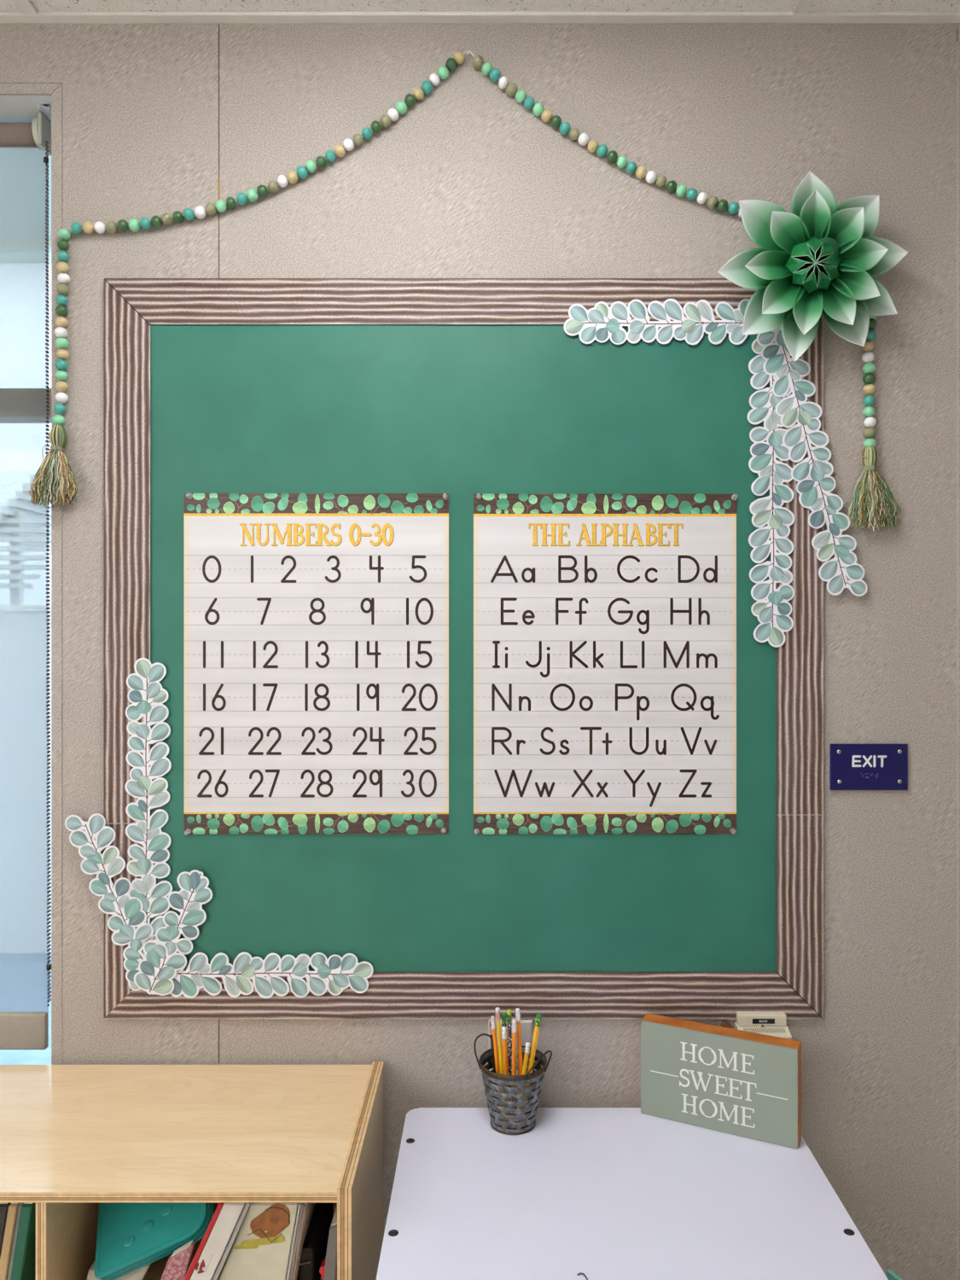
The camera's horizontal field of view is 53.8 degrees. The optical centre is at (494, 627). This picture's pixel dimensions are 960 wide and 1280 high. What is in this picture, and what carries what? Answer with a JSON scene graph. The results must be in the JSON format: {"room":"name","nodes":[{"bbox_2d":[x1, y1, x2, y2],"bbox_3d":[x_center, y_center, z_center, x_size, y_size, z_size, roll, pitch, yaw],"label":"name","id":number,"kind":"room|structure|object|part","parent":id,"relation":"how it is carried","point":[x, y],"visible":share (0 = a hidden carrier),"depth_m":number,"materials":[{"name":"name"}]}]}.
{"room":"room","nodes":[
{"label":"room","id":0,"kind":"room"},
{"bbox_2d":[0,23,959,1279],"bbox_3d":[-0.200,0.275,1.600,6.200,2.530,0.101,0,0,0],"label":"wall","id":1,"kind":"structure","parent":0,"point":[468,182],"depth_m":1.55,"materials":[{"name":"paint"}]},
{"bbox_2d":[0,82,62,1064],"bbox_3d":[-1.339,-0.017,1.635,1.258,1.749,0.170,0,0,0],"label":"window frame","id":2,"kind":"structure","parent":1,"relation":"in","point":[19,101],"depth_m":1.55,"materials":[{"name":"plastic"}]},
{"bbox_2d":[0,155,51,1064],"bbox_3d":[-1.339,-0.017,1.675,1.223,1.714,0.050,0,0,0],"label":"window","id":3,"kind":"structure","parent":2,"relation":"attached to","point":[7,1056],"depth_m":1.68,"materials":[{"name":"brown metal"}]},
{"bbox_3d":[-1.329,-0.639,1.682,1.183,0.443,0.004,0,0,0],"label":"pane","id":4,"kind":"part","parent":3,"relation":"part of","materials":[{"name":"clear glass"}]},
{"bbox_3d":[-1.329,-0.392,1.675,1.183,0.051,0.050,0,0,0],"label":"frame rail","id":5,"kind":"part","parent":3,"relation":"part of","materials":[{"name":"brown metal"}]},
{"bbox_2d":[0,104,51,1049],"bbox_3d":[-1.337,-0.081,1.614,1.186,1.610,0.071,0,0,0],"label":"window","id":6,"kind":"structure","parent":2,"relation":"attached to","point":[24,1009],"depth_m":1.63,"materials":[{"name":"beige fabric"}]},
{"bbox_2d":[43,140,51,1006],"bbox_3d":[-0.758,-0.093,1.606,0.013,1.470,0.023,0,0,-11],"label":"chain","id":7,"kind":"object","parent":6,"relation":"hanging from","point":[45,159],"visible":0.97,"depth_m":1.60,"materials":[{"name":"silver metal"}]},
{"bbox_3d":[-1.339,-0.883,1.552,1.256,0.018,0.004,0,0,0],"label":"corner trim","id":8,"kind":"part","parent":2,"relation":"part of","materials":[{"name":"paint"}]},
{"bbox_3d":[-0.719,-0.017,1.552,0.018,1.748,0.004,0,0,0],"label":"corner trim","id":9,"kind":"part","parent":2,"relation":"part of","materials":[{"name":"plastic"}]},
{"bbox_3d":[-1.338,-0.941,1.600,1.259,0.097,0.100,0,0,0],"label":"wall panel","id":10,"kind":"part","parent":1,"relation":"part of","materials":[{"name":"paint"}]},
{"bbox_3d":[-0.581,0.275,1.600,0.255,2.530,0.100,0,0,0],"label":"wall panel","id":11,"kind":"part","parent":1,"relation":"part of","materials":[{"name":"paint"}]},
{"bbox_2d":[64,278,867,1018],"bbox_3d":[-0.047,0.035,1.542,1.305,1.209,0.016,0,0,0],"label":"notice board","id":12,"kind":"object","parent":1,"relation":"attached to","point":[462,388],"depth_m":1.54,"materials":[{"name":"green fabric"}]},
{"bbox_3d":[-0.627,0.447,1.537,0.144,0.289,0.001,0,0,0],"label":"leaf cutout strip","id":13,"kind":"part","parent":12,"relation":"part of","materials":[{"name":"green paper"}]},
{"bbox_3d":[-0.564,0.295,1.539,0.078,0.491,0.001,0,0,0],"label":"leaf cutout strip","id":14,"kind":"part","parent":12,"relation":"part of","materials":[{"name":"green paper"}]},
{"bbox_3d":[-0.543,0.552,1.534,0.086,0.092,0.001,0,0,0],"label":"leaf cutout strip","id":15,"kind":"part","parent":12,"relation":"part of","materials":[{"name":"green paper"}]},
{"bbox_3d":[-0.505,0.467,1.536,0.093,0.146,0.001,0,0,0],"label":"leaf cutout strip","id":16,"kind":"part","parent":12,"relation":"part of","materials":[{"name":"green paper"}]},
{"bbox_2d":[184,828,191,835],"bbox_3d":[-0.500,0.333,1.537,0.009,0.009,0.013,0,0,0],"label":"pin","id":17,"kind":"object","parent":12,"relation":"attached to","point":[187,831],"visible":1,"depth_m":1.53,"materials":[{"name":"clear plastic"}]},
{"bbox_2d":[186,492,192,499],"bbox_3d":[-0.497,-0.214,1.537,0.009,0.009,0.013,0,0,0],"label":"pin","id":18,"kind":"object","parent":12,"relation":"attached to","point":[189,496],"visible":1,"depth_m":1.53,"materials":[{"name":"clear plastic"}]},
{"bbox_3d":[-0.369,0.566,1.538,0.342,0.076,0.001,0,0,0],"label":"leaf cutout strip","id":19,"kind":"part","parent":12,"relation":"part of","materials":[{"name":"green paper"}]},
{"bbox_2d":[183,493,448,834],"bbox_3d":[-0.291,0.059,1.543,0.432,0.556,0.003,0,0,0],"label":"poster","id":20,"kind":"object","parent":12,"relation":"attached to","point":[316,625],"visible":1,"depth_m":1.54,"materials":[{"name":"paper"}]},
{"bbox_2d":[441,827,446,833],"bbox_3d":[-0.084,0.331,1.537,0.009,0.009,0.013,0,0,0],"label":"pin","id":21,"kind":"object","parent":12,"relation":"attached to","point":[443,829],"visible":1,"depth_m":1.53,"materials":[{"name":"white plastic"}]},
{"bbox_2d":[442,493,448,500],"bbox_3d":[-0.081,-0.212,1.537,0.009,0.009,0.013,0,0,0],"label":"pin","id":22,"kind":"object","parent":12,"relation":"attached to","point":[445,495],"visible":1,"depth_m":1.53,"materials":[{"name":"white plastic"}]},
{"bbox_2d":[473,828,479,834],"bbox_3d":[-0.030,0.333,1.537,0.009,0.009,0.013,0,0,0],"label":"pin","id":23,"kind":"object","parent":12,"relation":"attached to","point":[476,831],"visible":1,"depth_m":1.53,"materials":[{"name":"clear plastic"}]},
{"bbox_2d":[476,493,481,499],"bbox_3d":[-0.026,-0.213,1.537,0.009,0.009,0.013,0,0,0],"label":"pin","id":24,"kind":"object","parent":12,"relation":"attached to","point":[478,495],"visible":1,"depth_m":1.53,"materials":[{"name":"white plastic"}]},
{"bbox_2d":[473,494,736,834],"bbox_3d":[0.179,0.060,1.543,0.429,0.555,0.003,0,0,0],"label":"poster","id":25,"kind":"object","parent":12,"relation":"attached to","point":[605,625],"visible":1,"depth_m":1.54,"materials":[{"name":"paper"}]},
{"bbox_3d":[0.272,-0.497,1.539,0.321,0.076,0.001,0,0,0],"label":"leaf cutout strip","id":26,"kind":"part","parent":12,"relation":"part of","materials":[{"name":"green paper"}]},
{"bbox_2d":[720,1020,732,1028],"bbox_3d":[0.378,0.649,1.542,0.018,0.012,0.008,0,0,0],"label":"clip","id":27,"kind":"object","parent":12,"relation":"attached to","point":[724,1024],"visible":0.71,"depth_m":1.54,"materials":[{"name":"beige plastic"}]},
{"bbox_2d":[729,827,736,834],"bbox_3d":[0.388,0.332,1.537,0.009,0.009,0.013,0,0,0],"label":"pin","id":28,"kind":"object","parent":12,"relation":"attached to","point":[732,830],"visible":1,"depth_m":1.53,"materials":[{"name":"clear plastic"}]},
{"bbox_2d":[731,494,738,500],"bbox_3d":[0.390,-0.212,1.537,0.009,0.009,0.013,0,0,0],"label":"pin","id":29,"kind":"object","parent":12,"relation":"attached to","point":[734,497],"visible":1,"depth_m":1.53,"materials":[{"name":"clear plastic"}]},
{"bbox_3d":[0.449,-0.227,1.538,0.078,0.520,0.001,0,0,0],"label":"leaf cutout strip","id":30,"kind":"part","parent":12,"relation":"part of","materials":[{"name":"green paper"}]},
{"bbox_3d":[0.516,-0.270,1.537,0.180,0.440,0.001,0,0,0],"label":"leaf cutout strip","id":31,"kind":"part","parent":12,"relation":"part of","materials":[{"name":"green paper"}]},
{"bbox_2d":[717,171,907,361],"bbox_3d":[0.506,-0.572,1.491,0.293,0.304,0.095,0,0,-16],"label":"paper flower","id":32,"kind":"object","parent":12,"relation":"attached to","point":[823,256],"visible":1,"depth_m":1.49,"materials":[{"name":"green paper"}]},
{"bbox_3d":[0.504,-0.572,1.469,0.094,0.098,0.062,0,0,0],"label":"flower","id":33,"kind":"part","parent":32,"relation":"part of","materials":[{"name":"green paper"}]},
{"bbox_3d":[0.519,-0.590,1.506,0.060,0.060,0.060,0,0,0],"label":"flower","id":34,"kind":"part","parent":32,"relation":"part of","materials":[{"name":"green paper"}]},
{"bbox_2d":[0,11,959,23],"bbox_3d":[-0.200,-0.992,1.539,6.200,0.006,0.021,0,0,0],"label":"trim","id":35,"kind":"structure","parent":1,"relation":"attached to","point":[5,17],"depth_m":1.53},
{"bbox_2d":[488,1018,533,1070],"bbox_3d":[0.025,0.700,1.544,0.073,0.119,0.012,0,0,0],"label":"wall plate","id":36,"kind":"object","parent":1,"relation":"attached to","point":[526,1025],"visible":0.08,"depth_m":1.54,"materials":[{"name":"grey plastic"}]},
{"bbox_2d":[733,1011,791,1039],"bbox_3d":[0.433,0.662,1.529,0.082,0.072,0.042,0,0,0],"label":"control unit","id":37,"kind":"object","parent":1,"relation":"attached to","point":[771,1023],"visible":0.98,"depth_m":1.53,"materials":[{"name":"beige plastic"}]},
{"bbox_2d":[829,743,907,790],"bbox_3d":[0.611,0.228,1.545,0.126,0.076,0.010,0,0,0],"label":"exit sign","id":38,"kind":"object","parent":1,"relation":"attached to","point":[852,766],"visible":1,"depth_m":1.54,"materials":[{"name":"blue plastic"}]},
{"bbox_3d":[1.830,0.275,1.600,2.141,2.530,0.100,0,0,0],"label":"wall panel","id":39,"kind":"part","parent":1,"relation":"part of","materials":[{"name":"paint"}]},
{"bbox_3d":[-0.694,-0.645,1.542,0.003,0.005,0.014,0,0,0],"label":"wall hook","id":40,"kind":"object","parent":1,"relation":"attached to","visible":0},
{"bbox_2d":[29,49,901,530],"bbox_3d":[-0.048,-0.547,1.534,1.418,0.786,0.032,0,0,0],"label":"bead garland","id":41,"kind":"object","parent":40,"relation":"hanging from","point":[872,503],"visible":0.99,"depth_m":1.53,"materials":[{"name":"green wood"}]},
{"bbox_2d":[0,0,959,24],"bbox_3d":[-0.200,-1.060,-1.115,6.400,0.140,5.670,0,0,0],"label":"ceiling","id":42,"kind":"structure","parent":0,"point":[26,7],"depth_m":1.51,"materials":[{"name":"tile"}]},
{"bbox_3d":[-0.200,1.570,-1.115,6.400,0.060,5.670,0,0,0],"label":"floor","id":43,"kind":"structure","parent":0,"visible":0},
{"bbox_2d":[0,1061,383,1279],"bbox_3d":[-0.850,1.124,1.367,1.337,0.832,0.349,0,0,0],"label":"bookshelf","id":44,"kind":"object","parent":43,"relation":"on","point":[74,1139],"depth_m":1.32,"materials":[{"name":"brown wood"}]},
{"bbox_2d":[0,1202,11,1257],"bbox_3d":[-0.655,0.836,1.331,0.053,0.182,0.222,0,0,0],"label":"book","id":45,"kind":"object","parent":44,"relation":"on","point":[3,1206],"visible":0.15,"depth_m":1.22,"materials":[{"name":"grey paper"}]},
{"bbox_2d":[0,1202,20,1279],"bbox_3d":[-0.634,0.834,1.316,0.040,0.184,0.202,0,0,0],"label":"book","id":46,"kind":"object","parent":44,"relation":"on","point":[5,1258],"visible":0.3,"depth_m":1.22,"materials":[{"name":"beige paper"}]},
{"bbox_2d":[7,1202,23,1279],"bbox_3d":[-0.627,0.836,1.326,0.031,0.182,0.212,0,0,0],"label":"book","id":47,"kind":"object","parent":44,"relation":"on","point":[21,1203],"visible":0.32,"depth_m":1.22,"materials":[{"name":"grey paper"}]},
{"bbox_2d":[11,1202,35,1279],"bbox_3d":[-0.614,0.833,1.313,0.040,0.186,0.202,0,0,0],"label":"book","id":48,"kind":"object","parent":44,"relation":"on","point":[24,1265],"visible":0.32,"depth_m":1.21,"materials":[{"name":"green paper"}]},
{"bbox_2d":[86,1260,151,1279],"bbox_3d":[-0.508,0.886,1.331,0.099,0.081,0.152,0,0,0],"label":"sheaf","id":49,"kind":"object","parent":44,"relation":"on","point":[138,1274],"visible":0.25,"depth_m":1.25,"materials":[{"name":"beige paper"}]},
{"bbox_2d":[111,1202,214,1279],"bbox_3d":[-0.461,0.807,1.301,0.152,0.100,0.115,0,0,-10],"label":"tray","id":50,"kind":"object","parent":44,"relation":"on","point":[212,1211],"visible":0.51,"depth_m":1.25,"materials":[{"name":"plastic"}]},
{"bbox_2d":[102,1202,209,1279],"bbox_3d":[-0.465,0.801,1.297,0.152,0.100,0.115,0,0,-10],"label":"tray","id":51,"kind":"object","parent":50,"relation":"in","point":[208,1217],"visible":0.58,"depth_m":1.25,"materials":[{"name":"plastic"}]},
{"bbox_2d":[94,1202,206,1279],"bbox_3d":[-0.469,0.796,1.293,0.152,0.100,0.115,0,0,-10],"label":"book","id":52,"kind":"object","parent":51,"relation":"in","point":[129,1233],"visible":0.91,"depth_m":1.27,"materials":[{"name":"plastic"}]},
{"bbox_2d":[99,1202,208,1279],"bbox_3d":[-0.467,0.799,1.295,0.152,0.100,0.115,0,0,-10],"label":"tray","id":53,"kind":"object","parent":51,"relation":"on","point":[206,1215],"visible":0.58,"depth_m":1.24,"materials":[{"name":"plastic"}]},
{"bbox_2d":[107,1202,211,1279],"bbox_3d":[-0.463,0.804,1.299,0.152,0.100,0.115,0,0,-10],"label":"tray","id":54,"kind":"object","parent":50,"relation":"on","point":[210,1218],"visible":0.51,"depth_m":1.25,"materials":[{"name":"plastic"}]},
{"bbox_2d":[160,1239,195,1279],"bbox_3d":[-0.428,0.865,1.235,0.071,0.122,0.014,0,0,0],"label":"book","id":55,"kind":"object","parent":44,"relation":"on","point":[177,1266],"visible":1,"depth_m":1.23,"materials":[{"name":"pink paper"}]},
{"bbox_3d":[-0.850,0.720,1.367,1.301,0.013,0.348,0,0,0],"label":"shelf","id":56,"kind":"part","parent":44,"relation":"part of","materials":[{"name":"brown wood"}]},
{"bbox_2d":[183,1202,245,1279],"bbox_3d":[-0.377,0.834,1.319,0.109,0.185,0.203,0,0,0],"label":"book","id":57,"kind":"object","parent":44,"relation":"on","point":[212,1253],"visible":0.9,"depth_m":1.22,"materials":[{"name":"white paper"}]},
{"bbox_2d":[211,1202,250,1279],"bbox_3d":[-0.360,0.836,1.326,0.084,0.181,0.202,0,0,0],"label":"sheaf","id":58,"kind":"object","parent":44,"relation":"on","point":[242,1214],"visible":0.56,"depth_m":1.23,"materials":[{"name":"white paper"}]},
{"bbox_3d":[-0.850,0.933,1.361,1.300,0.013,0.333,0,0,0],"label":"shelf","id":59,"kind":"part","parent":44,"relation":"part of","materials":[{"name":"brown wood"}]},
{"bbox_2d":[218,1202,298,1279],"bbox_3d":[-0.325,0.839,1.242,0.134,0.174,0.015,0,0,0],"label":"picture book","id":60,"kind":"object","parent":44,"relation":"on","point":[261,1249],"visible":0.97,"depth_m":1.24,"materials":[{"name":"beige paper"}]},
{"bbox_2d":[286,1202,302,1279],"bbox_3d":[-0.269,0.838,1.333,0.031,0.176,0.202,0,0,0],"label":"book","id":61,"kind":"object","parent":44,"relation":"on","point":[299,1203],"visible":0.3,"depth_m":1.23,"materials":[{"name":"white paper"}]},
{"bbox_2d":[289,1202,304,1279],"bbox_3d":[-0.266,0.841,1.339,0.030,0.172,0.202,0,0,0],"label":"book","id":62,"kind":"object","parent":44,"relation":"on","point":[303,1203],"visible":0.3,"depth_m":1.24,"materials":[{"name":"grey paper"}]},
{"bbox_2d":[291,1202,315,1279],"bbox_3d":[-0.264,0.843,1.345,0.030,0.167,0.202,0,0,0],"label":"book","id":63,"kind":"object","parent":44,"relation":"on","point":[309,1207],"visible":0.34,"depth_m":1.27,"materials":[{"name":"beige paper"}]},
{"bbox_2d":[296,1202,332,1279],"bbox_3d":[-0.260,0.886,1.368,0.026,0.080,0.163,0,0,0],"label":"book","id":64,"kind":"object","parent":44,"relation":"on","point":[314,1248],"visible":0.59,"depth_m":1.32,"materials":[{"name":"paper"}]},
{"bbox_3d":[-0.228,0.890,1.272,0.012,0.074,0.023,0,0,0],"label":"red marker cap","id":65,"kind":"part","parent":44,"relation":"part of","materials":[{"name":"red plastic"}]},
{"bbox_2d":[323,1203,337,1279],"bbox_3d":[-0.223,0.861,1.336,0.027,0.130,0.152,0,0,0],"label":"book","id":66,"kind":"object","parent":44,"relation":"on","point":[330,1267],"visible":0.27,"depth_m":1.26,"materials":[{"name":"beige paper"}]},
{"bbox_3d":[-0.190,1.124,1.367,0.018,0.832,0.349,0,0,0],"label":"panel","id":67,"kind":"part","parent":44,"relation":"part of","materials":[{"name":"brown wood"}]},
{"bbox_2d":[375,1107,888,1279],"bbox_3d":[0.163,1.157,0.920,0.608,0.766,1.210,0,0,0],"label":"table","id":68,"kind":"object","parent":43,"relation":"on","point":[598,1193],"visible":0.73,"depth_m":1.27,"materials":[{"name":"white laminate"}]},
{"bbox_2d":[473,1033,552,1134],"bbox_3d":[0.027,0.709,1.475,0.120,0.132,0.108,0,0,0],"label":"basket","id":69,"kind":"object","parent":68,"relation":"on","point":[535,1079],"visible":0.88,"depth_m":1.44,"materials":[{"name":"metal"}]},
{"bbox_3d":[-0.019,0.669,1.501,0.018,0.042,0.052,0,0,25],"label":"wire handle","id":70,"kind":"part","parent":69,"relation":"part of","materials":[{"name":"grey metal"}]},
{"bbox_2d":[489,1021,499,1112],"bbox_3d":[-0.001,0.696,1.490,0.008,0.146,0.020,0,0,-45],"label":"pencil","id":71,"kind":"object","parent":69,"relation":"in","point":[491,1029],"visible":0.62,"depth_m":1.49,"materials":[{"name":"orange paint"}]},
{"bbox_2d":[490,1015,503,1121],"bbox_3d":[0.004,0.689,1.470,0.008,0.161,0.031,0,0,-35],"label":"pencil","id":72,"kind":"object","parent":69,"relation":"in","point":[492,1018],"visible":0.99,"depth_m":1.47,"materials":[{"name":"orange paint"}]},
{"bbox_2d":[495,1006,506,1121],"bbox_3d":[0.010,0.681,1.464,0.008,0.177,0.026,0,0,-37],"label":"pencil","id":73,"kind":"object","parent":69,"relation":"in","point":[497,1009],"visible":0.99,"depth_m":1.47,"materials":[{"name":"yellow paint"}]},
{"bbox_2d":[501,1012,508,1075],"bbox_3d":[0.018,0.689,1.485,0.018,0.161,0.008,0,0,38],"label":"pencil","id":74,"kind":"object","parent":69,"relation":"in","point":[503,1015],"visible":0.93,"depth_m":1.48,"materials":[{"name":"yellow paint"}]},
{"bbox_2d":[501,1026,509,1122],"bbox_3d":[0.017,0.694,1.459,0.008,0.150,0.018,0,0,-28],"label":"pencil","id":75,"kind":"object","parent":69,"relation":"in","point":[503,1028],"visible":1,"depth_m":1.46,"materials":[{"name":"orange paint"}]},
{"bbox_2d":[506,1009,511,1115],"bbox_3d":[0.024,0.683,1.471,0.008,0.171,0.020,0,0,-14],"label":"pencil","id":76,"kind":"object","parent":69,"relation":"in","point":[509,1011],"visible":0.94,"depth_m":1.47,"materials":[{"name":"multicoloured wood"}]},
{"bbox_2d":[511,1018,517,1122],"bbox_3d":[0.029,0.689,1.459,0.008,0.161,0.020,0,0,11],"label":"pencil","id":77,"kind":"object","parent":69,"relation":"in","point":[514,1021],"visible":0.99,"depth_m":1.46,"materials":[{"name":"orange paint"}]},
{"bbox_2d":[515,1035,518,1093],"bbox_3d":[0.036,0.706,1.484,0.008,0.125,0.019,0,0,-26],"label":"pencil","id":78,"kind":"object","parent":69,"relation":"in","point":[517,1061],"visible":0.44,"depth_m":1.48,"materials":[{"name":"brown wood"}]},
{"bbox_2d":[515,1007,523,1121],"bbox_3d":[0.040,0.683,1.470,0.008,0.172,0.028,0,0,-24],"label":"pencil","id":79,"kind":"object","parent":69,"relation":"in","point":[517,1010],"visible":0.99,"depth_m":1.47,"materials":[{"name":"orange paint"}]},
{"bbox_2d":[516,1041,529,1122],"bbox_3d":[0.043,0.707,1.461,0.028,0.124,0.008,0,0,-38],"label":"pencil","id":80,"kind":"object","parent":69,"relation":"in","point":[527,1044],"visible":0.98,"depth_m":1.46,"materials":[{"name":"yellow paint"}]},
{"bbox_2d":[519,1012,541,1122],"bbox_3d":[0.056,0.688,1.470,0.047,0.163,0.010,0,0,-44],"label":"pencil","id":81,"kind":"object","parent":69,"relation":"in","point":[538,1021],"visible":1,"depth_m":1.47,"materials":[{"name":"yellow paint"}]},
{"bbox_3d":[0.070,0.664,1.436,0.021,0.044,0.048,0,0,40],"label":"wire handle","id":82,"kind":"part","parent":69,"relation":"part of","materials":[{"name":"grey metal"}]},
{"bbox_2d":[576,1272,587,1279],"bbox_3d":[0.110,0.774,1.116,0.008,0.002,0.037,0,0,-26],"label":"wire","id":83,"kind":"object","parent":68,"relation":"on","point":[579,1273],"visible":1,"depth_m":1.13,"materials":[{"name":"grey metal"}]},
{"bbox_2d":[640,1012,801,1149],"bbox_3d":[0.348,0.701,1.469,0.241,0.148,0.035,0,0,26],"label":"block sign","id":84,"kind":"object","parent":68,"relation":"on","point":[745,1084],"visible":1,"depth_m":1.45,"materials":[{"name":"green wood"}]},
{"bbox_2d":[885,1269,902,1279],"bbox_3d":[0.348,1.183,1.052,0.403,0.716,0.344,0,0,0],"label":"chair","id":85,"kind":"object","parent":43,"relation":"on","point":[891,1275],"visible":1,"depth_m":1.22,"materials":[{"name":"teal plastic"}]}
]}

